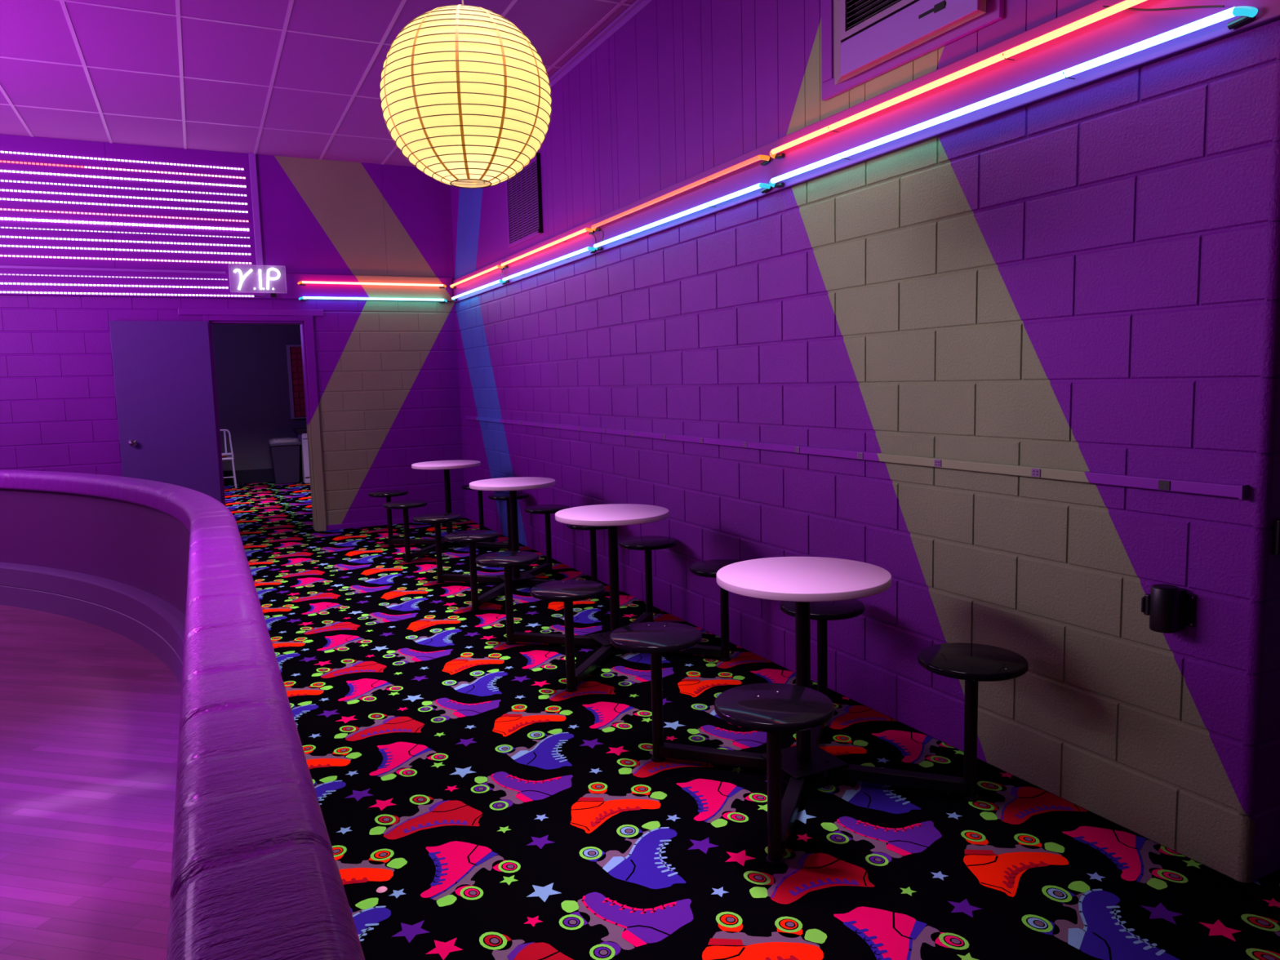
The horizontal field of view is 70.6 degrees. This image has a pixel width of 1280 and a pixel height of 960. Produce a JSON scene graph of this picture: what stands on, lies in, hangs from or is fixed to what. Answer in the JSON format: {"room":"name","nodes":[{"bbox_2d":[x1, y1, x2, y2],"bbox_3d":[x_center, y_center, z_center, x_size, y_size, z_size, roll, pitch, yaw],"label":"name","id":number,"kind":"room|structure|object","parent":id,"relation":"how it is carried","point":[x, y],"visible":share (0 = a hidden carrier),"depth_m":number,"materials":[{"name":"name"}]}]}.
{"room":"roller skating rink","nodes":[
{"label":"roller skating rink","id":0,"kind":"room"},
{"bbox_2d":[0,604,181,959],"bbox_3d":[-4.867,1.443,2.271,6.900,0.001,11.200,-4,7,-26],"label":"floor","id":1,"kind":"structure","parent":0,"point":[90,716],"depth_m":3.59,"materials":[{"name":"brown wood"}]},
{"bbox_2d":[0,469,364,959],"bbox_3d":[-2.399,0.726,3.635,1.954,1.002,11.610,-7,8,-40],"label":"wall","id":2,"kind":"structure","parent":1,"relation":"on","point":[163,567],"depth_m":1.75,"materials":[{"name":"purple plastic"}]},
{"bbox_2d":[0,133,465,524],"bbox_3d":[-5.298,-1.196,8.284,7.700,3.750,0.200,-4,7,-26],"label":"wall","id":3,"kind":"structure","parent":0,"point":[387,371],"depth_m":8.84,"materials":[{"name":"paint"}]},
{"bbox_2d":[0,265,226,273],"bbox_3d":[-6.307,-1.813,7.579,5.165,0.022,0.004,-4,7,-26],"label":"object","id":4,"kind":"structure","parent":3,"relation":"attached to","point":[1,266],"depth_m":8.28,"materials":[{"name":"purple paint"}]},
{"bbox_2d":[0,273,228,279],"bbox_3d":[-6.117,-1.762,7.674,4.789,0.012,0.010,-4,7,-26],"label":"led strip","id":5,"kind":"object","parent":3,"relation":"attached to","point":[0,273],"visible":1,"depth_m":8.28,"materials":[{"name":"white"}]},
{"bbox_2d":[0,282,229,288],"bbox_3d":[-6.115,-1.684,7.682,4.789,0.015,0.010,-4,7,-26],"label":"led strip","id":6,"kind":"object","parent":3,"relation":"attached to","point":[13,283],"visible":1,"depth_m":8.29,"materials":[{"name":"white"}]},
{"bbox_2d":[0,151,244,169],"bbox_3d":[-6.060,-2.818,7.634,5.003,0.015,0.010,-4,7,-26],"label":"led strip","id":7,"kind":"object","parent":3,"relation":"attached to","point":[5,152],"visible":1,"depth_m":8.26,"materials":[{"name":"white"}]},
{"bbox_2d":[0,160,246,178],"bbox_3d":[-6.053,-2.738,7.646,5.010,0.015,0.010,-4,7,-26],"label":"led strip","id":8,"kind":"object","parent":3,"relation":"attached to","point":[9,162],"visible":1,"depth_m":8.27,"materials":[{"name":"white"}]},
{"bbox_2d":[0,169,247,187],"bbox_3d":[-6.051,-2.659,7.654,5.010,0.015,0.010,-4,7,-26],"label":"led strip","id":9,"kind":"object","parent":3,"relation":"attached to","point":[4,171],"visible":1,"depth_m":8.27,"materials":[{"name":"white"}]},
{"bbox_2d":[0,179,247,195],"bbox_3d":[-6.048,-2.575,7.663,5.010,0.015,0.010,-4,7,-26],"label":"led strip","id":10,"kind":"object","parent":3,"relation":"attached to","point":[2,180],"visible":1,"depth_m":8.28,"materials":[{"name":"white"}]},
{"bbox_2d":[0,189,248,204],"bbox_3d":[-6.046,-2.496,7.672,5.010,0.015,0.010,-4,7,-26],"label":"led strip","id":11,"kind":"object","parent":3,"relation":"attached to","point":[10,190],"visible":1,"depth_m":8.28,"materials":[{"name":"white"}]},
{"bbox_2d":[0,197,248,213],"bbox_3d":[-6.045,-2.420,7.681,5.010,0.015,0.010,-4,7,-26],"label":"led strip","id":12,"kind":"object","parent":3,"relation":"attached to","point":[11,199],"visible":1,"depth_m":8.30,"materials":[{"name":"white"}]},
{"bbox_2d":[0,217,249,231],"bbox_3d":[-6.040,-2.253,7.699,5.010,0.020,0.010,-4,7,-26],"label":"led strip","id":13,"kind":"object","parent":3,"relation":"attached to","point":[1,218],"visible":1,"depth_m":8.31,"materials":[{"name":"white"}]},
{"bbox_2d":[0,208,249,222],"bbox_3d":[-6.042,-2.333,7.690,5.010,0.015,0.010,-4,7,-26],"label":"led strip","id":14,"kind":"object","parent":3,"relation":"attached to","point":[3,209],"visible":1,"depth_m":8.30,"materials":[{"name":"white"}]},
{"bbox_2d":[0,226,250,238],"bbox_3d":[-6.038,-2.178,7.707,5.010,0.012,0.010,-4,7,-26],"label":"led strip","id":15,"kind":"object","parent":3,"relation":"attached to","point":[0,227],"visible":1,"depth_m":8.32,"materials":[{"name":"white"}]},
{"bbox_2d":[0,235,251,246],"bbox_3d":[-6.036,-2.099,7.716,5.010,0.015,0.010,-4,7,-26],"label":"led strip","id":16,"kind":"object","parent":3,"relation":"attached to","point":[12,237],"visible":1,"depth_m":8.32,"materials":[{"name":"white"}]},
{"bbox_2d":[0,244,251,254],"bbox_3d":[-6.034,-2.022,7.724,5.010,0.015,0.010,-4,7,-26],"label":"led strip","id":17,"kind":"object","parent":3,"relation":"attached to","point":[11,246],"visible":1,"depth_m":8.33,"materials":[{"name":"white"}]},
{"bbox_2d":[0,254,252,264],"bbox_3d":[-6.032,-1.937,7.734,5.010,0.015,0.010,-4,7,-26],"label":"led strip","id":18,"kind":"object","parent":3,"relation":"attached to","point":[8,255],"visible":1,"depth_m":8.33,"materials":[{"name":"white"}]},
{"bbox_2d":[0,291,254,297],"bbox_3d":[-6.010,-1.618,7.740,5.010,0.015,0.010,-4,7,-26],"label":"led strip","id":19,"kind":"object","parent":3,"relation":"attached to","point":[33,292],"visible":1,"depth_m":8.34,"materials":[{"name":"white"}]},
{"bbox_2d":[109,315,326,531],"bbox_3d":[-4.098,-0.504,8.881,1.776,2.185,0.310,-5,7,-31],"label":"door","id":20,"kind":"structure","parent":3,"relation":"in","point":[164,372],"depth_m":8.56,"materials":[{"name":"paint"}]},
{"bbox_2d":[0,267,452,301],"bbox_3d":[-5.369,-1.774,8.062,7.464,0.248,0.031,-4,7,-26],"label":"trim","id":21,"kind":"structure","parent":3,"relation":"attached to","point":[295,291],"depth_m":8.70,"materials":[{"name":"paint"}]},
{"bbox_2d":[177,308,323,315],"bbox_3d":[-3.789,-1.643,8.854,1.310,0.062,0.021,-4,7,-26],"label":"trim","id":22,"kind":"structure","parent":3,"relation":"attached to","point":[180,311],"depth_m":8.84,"materials":[{"name":"purple paint"}]},
{"bbox_2d":[248,152,263,272],"bbox_3d":[-3.730,-2.590,8.785,0.060,1.128,0.029,-4,7,-26],"label":"trim","id":23,"kind":"structure","parent":3,"relation":"attached to","point":[252,162],"depth_m":8.77,"materials":[{"name":"purple paint"}]},
{"bbox_2d":[228,264,287,297],"bbox_3d":[-3.720,-1.934,8.802,0.510,0.304,0.123,-4,7,-26],"label":"sign","id":24,"kind":"object","parent":3,"relation":"attached to","point":[242,279],"visible":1,"depth_m":8.77,"materials":[{"name":"white plastic"}]},
{"bbox_2d":[297,280,446,288],"bbox_3d":[-2.727,-2.007,9.293,1.492,0.043,0.059,-4,7,-26],"label":"tube","id":25,"kind":"object","parent":3,"relation":"attached to","point":[301,282],"visible":1,"depth_m":9.25,"materials":[{"name":"red glass"}]},
{"bbox_2d":[298,296,447,302],"bbox_3d":[-2.723,-1.856,9.309,1.492,0.043,0.059,-4,7,-26],"label":"tube","id":26,"kind":"object","parent":3,"relation":"attached to","point":[303,298],"visible":1,"depth_m":9.27,"materials":[{"name":"glass"}]},
{"bbox_2d":[326,513,465,530],"bbox_3d":[-2.582,0.443,9.653,1.458,0.053,0.012,-4,7,-26],"label":"baseboard","id":27,"kind":"structure","parent":3,"relation":"attached to","point":[354,525],"depth_m":9.51,"materials":[{"name":"purple paint"}]},
{"bbox_2d":[211,324,306,484],"bbox_3d":[-6.298,-1.313,14.153,5.200,2.750,0.100,-4,7,-26],"label":"wall","id":28,"kind":"structure","parent":0,"point":[251,360],"depth_m":14.20,"materials":[{"name":"grey paint"}]},
{"bbox_2d":[222,466,301,484],"bbox_3d":[-6.240,-0.052,14.239,5.180,0.218,0.014,-4,7,-26],"label":"baseboard","id":29,"kind":"structure","parent":28,"relation":"attached to","point":[259,475],"depth_m":14.27,"materials":[{"name":"black"}]},
{"bbox_2d":[286,344,306,418],"bbox_3d":[-5.277,-1.583,14.542,0.700,1.170,0.050,-4,7,-26],"label":"wall panel","id":30,"kind":"object","parent":28,"relation":"attached to","point":[294,352],"visible":0.31,"depth_m":14.44,"materials":[{"name":"red"}]},
{"bbox_2d":[0,0,635,166],"bbox_3d":[-3.752,-2.500,2.606,9.750,0.054,11.512,-4,7,-26],"label":"ceiling","id":31,"kind":"structure","parent":0,"point":[295,78],"depth_m":6.33,"materials":[{"name":"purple tile"}]},
{"bbox_2d":[379,0,551,188],"bbox_3d":[-0.629,-1.839,3.177,0.604,1.551,0.604,-4,7,-26],"label":"paper lantern","id":32,"kind":"object","parent":31,"relation":"hanging from","point":[464,93],"visible":1,"depth_m":3.02,"materials":[{"name":"yellow paper"}]},
{"bbox_2d":[223,480,1279,959],"bbox_3d":[-2.700,0.795,6.731,7.454,0.002,17.400,-4,7,-26],"label":"floor","id":33,"kind":"structure","parent":0,"point":[502,811],"depth_m":3.04,"materials":[{"name":"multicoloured carpet"}]},
{"bbox_2d":[219,429,236,488],"bbox_3d":[-6.347,-0.326,13.677,0.388,0.891,0.388,-4,7,-26],"label":"metal chair","id":34,"kind":"object","parent":33,"relation":"on","point":[232,457],"visible":0.5,"depth_m":13.57,"materials":[{"name":"grey metal"}]},
{"bbox_2d":[267,437,301,484],"bbox_3d":[-5.557,-0.304,14.166,0.450,0.699,0.430,-4,7,-26],"label":"trash can","id":35,"kind":"object","parent":33,"relation":"on","point":[284,452],"visible":1,"depth_m":14.01,"materials":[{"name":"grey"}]},
{"bbox_2d":[293,427,310,483],"bbox_3d":[-5.097,-0.409,14.384,0.690,0.837,0.665,-4,7,-26],"label":"base cabinet","id":36,"kind":"object","parent":33,"relation":"on","point":[302,432],"visible":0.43,"depth_m":14.04,"materials":[{"name":"white wood"}]},
{"bbox_2d":[293,427,306,432],"bbox_3d":[-5.107,-0.805,14.340,0.690,0.040,0.665,-4,7,-26],"label":"countertop","id":37,"kind":"structure","parent":36,"relation":"on","point":[296,429],"depth_m":14.04,"materials":[{"name":"black"}]},
{"bbox_2d":[376,886,387,893],"bbox_3d":[-0.751,1.190,2.629,0.032,0.009,0.032,-4,7,-26],"label":"scrap","id":38,"kind":"object","parent":33,"relation":"on","point":[381,889],"visible":1,"depth_m":2.62,"materials":[{"name":"pink paper"}]},
{"bbox_2d":[368,460,528,562],"bbox_3d":[-1.738,0.237,8.097,1.244,0.760,1.252,-4,7,-26],"label":"table","id":39,"kind":"object","parent":33,"relation":"on","point":[446,465],"visible":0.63,"depth_m":8.05,"materials":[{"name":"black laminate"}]},
{"bbox_2d":[413,476,607,610],"bbox_3d":[-0.908,0.397,6.452,1.199,0.760,1.292,-4,7,-26],"label":"table","id":40,"kind":"object","parent":33,"relation":"on","point":[527,579],"visible":0.8,"depth_m":6.48,"materials":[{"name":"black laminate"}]},
{"bbox_2d":[475,503,742,692],"bbox_3d":[-0.148,0.553,4.856,1.234,0.760,1.260,-4,7,-26],"label":"table","id":41,"kind":"object","parent":33,"relation":"on","point":[611,516],"visible":0.84,"depth_m":4.81,"materials":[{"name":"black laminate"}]},
{"bbox_2d":[608,556,1028,866],"bbox_3d":[0.587,0.709,3.269,1.192,0.760,1.222,-4,7,-26],"label":"table","id":42,"kind":"object","parent":33,"relation":"on","point":[821,589],"visible":1,"depth_m":3.14,"materials":[{"name":"purple laminate"}]},
{"bbox_2d":[449,0,1279,883],"bbox_3d":[-0.067,-1.089,6.102,0.200,3.750,8.303,-4,7,-26],"label":"wall","id":43,"kind":"structure","parent":0,"point":[1086,277],"depth_m":3.44,"materials":[{"name":"brick"}]},
{"bbox_2d":[449,265,503,288],"bbox_3d":[-1.618,-1.973,8.829,0.059,0.043,1.762,-4,7,-26],"label":"tube","id":44,"kind":"object","parent":43,"relation":"attached to","point":[496,266],"visible":0.98,"depth_m":8.66,"materials":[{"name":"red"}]},
{"bbox_2d":[451,280,506,301],"bbox_3d":[-1.600,-1.840,8.812,0.059,0.043,1.762,-4,7,-26],"label":"tube","id":45,"kind":"object","parent":43,"relation":"attached to","point":[498,281],"visible":0.97,"depth_m":8.68,"materials":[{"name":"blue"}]},
{"bbox_2d":[505,152,542,248],"bbox_3d":[-0.978,-2.306,7.522,0.036,0.615,0.850,-4,7,-26],"label":"air vent","id":46,"kind":"object","parent":43,"relation":"in","point":[523,190],"visible":0.91,"depth_m":7.50,"materials":[{"name":"purple metal"}]},
{"bbox_2d":[500,227,594,267],"bbox_3d":[-0.778,-1.806,7.111,0.059,0.043,2.022,-4,7,-26],"label":"tube","id":47,"kind":"object","parent":43,"relation":"attached to","point":[503,264],"visible":0.98,"depth_m":6.88,"materials":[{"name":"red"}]},
{"bbox_2d":[502,246,595,282],"bbox_3d":[-0.764,-1.673,7.102,0.059,0.043,2.022,-4,7,-26],"label":"tube","id":48,"kind":"object","parent":43,"relation":"attached to","point":[593,250],"visible":0.98,"depth_m":6.84,"materials":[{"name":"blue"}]},
{"bbox_2d":[549,0,652,87],"bbox_3d":[-0.217,-2.892,5.851,0.029,0.055,8.301,-4,7,-26],"label":"trim","id":49,"kind":"structure","parent":43,"relation":"attached to","point":[637,5],"depth_m":5.95,"materials":[{"name":"purple paint"}]},
{"bbox_2d":[591,155,770,231],"bbox_3d":[0.140,-1.623,5.234,0.059,0.043,2.117,-4,7,-26],"label":"tube","id":50,"kind":"object","parent":43,"relation":"attached to","point":[766,159],"visible":1,"depth_m":4.91,"materials":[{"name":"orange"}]},
{"bbox_2d":[593,182,771,250],"bbox_3d":[0.150,-1.491,5.234,0.059,0.043,2.097,-4,7,-26],"label":"tube","id":51,"kind":"object","parent":43,"relation":"attached to","point":[767,187],"visible":0.99,"depth_m":4.92,"materials":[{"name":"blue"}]},
{"bbox_2d":[465,416,1248,499],"bbox_3d":[-0.095,-0.314,6.021,0.030,0.038,7.958,-4,7,-26],"label":"strip","id":52,"kind":"object","parent":43,"relation":"attached to","point":[1240,491],"visible":1,"depth_m":3.35,"materials":[{"name":"paint"}]},
{"bbox_2d":[743,441,747,447],"bbox_3d":[0.546,-0.183,4.682,0.004,0.027,0.034,-4,7,-26],"label":"outlet","id":53,"kind":"object","parent":52,"relation":"attached to","point":[745,443],"depth_m":4.68,"materials":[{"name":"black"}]},
{"bbox_2d":[795,446,799,453],"bbox_3d":[0.744,-0.144,4.276,0.004,0.027,0.034,-4,7,-26],"label":"outlet","id":54,"kind":"object","parent":52,"relation":"attached to","point":[797,448],"depth_m":4.27,"materials":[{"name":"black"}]},
{"bbox_2d":[857,452,862,458],"bbox_3d":[0.943,-0.104,3.870,0.004,0.027,0.034,-4,7,-26],"label":"outlet","id":55,"kind":"object","parent":52,"relation":"attached to","point":[860,455],"depth_m":3.87,"materials":[{"name":"white plastic"}]},
{"bbox_2d":[933,459,941,466],"bbox_3d":[1.141,-0.064,3.464,0.004,0.027,0.034,-4,7,-26],"label":"outlet","id":56,"kind":"object","parent":52,"relation":"attached to","point":[937,463],"depth_m":3.46,"materials":[{"name":"white plastic"}]},
{"bbox_2d":[1031,468,1040,476],"bbox_3d":[1.340,-0.025,3.058,0.004,0.027,0.034,-4,7,-26],"label":"outlet","id":57,"kind":"object","parent":52,"relation":"attached to","point":[1035,472],"depth_m":3.06,"materials":[{"name":"white plastic"}]},
{"bbox_2d":[1158,480,1170,489],"bbox_3d":[1.538,0.015,2.653,0.004,0.027,0.034,-4,7,-26],"label":"outlet","id":58,"kind":"object","parent":52,"relation":"attached to","point":[1162,484],"depth_m":2.65,"materials":[{"name":"black"}]},
{"bbox_2d":[453,0,1279,302],"bbox_3d":[-0.173,-1.656,5.978,0.026,0.235,8.273,-4,7,-26],"label":"trim","id":59,"kind":"structure","parent":43,"relation":"attached to","point":[1123,28],"depth_m":3.36,"materials":[{"name":"purple paint"}]},
{"bbox_2d":[821,0,1004,101],"bbox_3d":[0.979,-1.953,3.460,0.083,0.688,0.980,-4,7,-26],"label":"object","id":60,"kind":"object","parent":43,"relation":"attached to","point":[923,27],"visible":1,"depth_m":3.51,"materials":[{"name":"purple paint"}]},
{"bbox_2d":[840,0,918,40],"bbox_3d":[0.996,-1.961,3.379,0.040,0.374,0.735,-4,7,-26],"label":"grille","id":61,"kind":"object","parent":60,"relation":"attached to","point":[864,14],"depth_m":3.60,"materials":[{"name":"white"}]},
{"bbox_2d":[769,0,1146,159],"bbox_3d":[1.228,-1.405,3.010,0.059,0.043,2.797,-4,7,-26],"label":"tube","id":62,"kind":"object","parent":43,"relation":"attached to","point":[1126,4],"visible":1,"depth_m":3.12,"materials":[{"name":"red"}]},
{"bbox_2d":[768,5,1257,187],"bbox_3d":[1.097,-1.302,3.299,0.059,0.043,2.192,-4,7,-26],"label":"tube","id":63,"kind":"object","parent":43,"relation":"attached to","point":[1248,13],"visible":1,"depth_m":2.82,"materials":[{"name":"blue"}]},
{"bbox_2d":[1102,4,1224,10],"bbox_3d":[1.467,-1.336,2.550,0.006,0.135,0.362,-4,7,-26],"label":"wire","id":64,"kind":"object","parent":43,"relation":"attached to","point":[1213,6],"visible":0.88,"depth_m":2.51,"materials":[{"name":"black plastic"}]},
{"bbox_2d":[1141,583,1196,633],"bbox_3d":[1.548,0.376,2.654,0.088,0.131,0.116,-4,7,-26],"label":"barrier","id":65,"kind":"object","parent":43,"relation":"attached to","point":[1169,608],"visible":1,"depth_m":2.63,"materials":[{"name":"black plastic"}]},
{"bbox_2d":[1245,220,1279,881],"bbox_3d":[2.322,-0.780,2.830,1.580,3.730,0.303,-4,7,-26],"label":"wall","id":66,"kind":"structure","parent":0,"point":[1266,852],"depth_m":2.53,"materials":[{"name":"purple paint"}]},
{"bbox_2d":[1271,519,1279,555],"bbox_3d":[1.760,0.153,2.463,0.080,0.095,0.026,-4,7,-26],"label":"receiver","id":67,"kind":"object","parent":66,"relation":"attached to","point":[1276,533],"visible":1,"depth_m":2.45,"materials":[{"name":"black plastic"}]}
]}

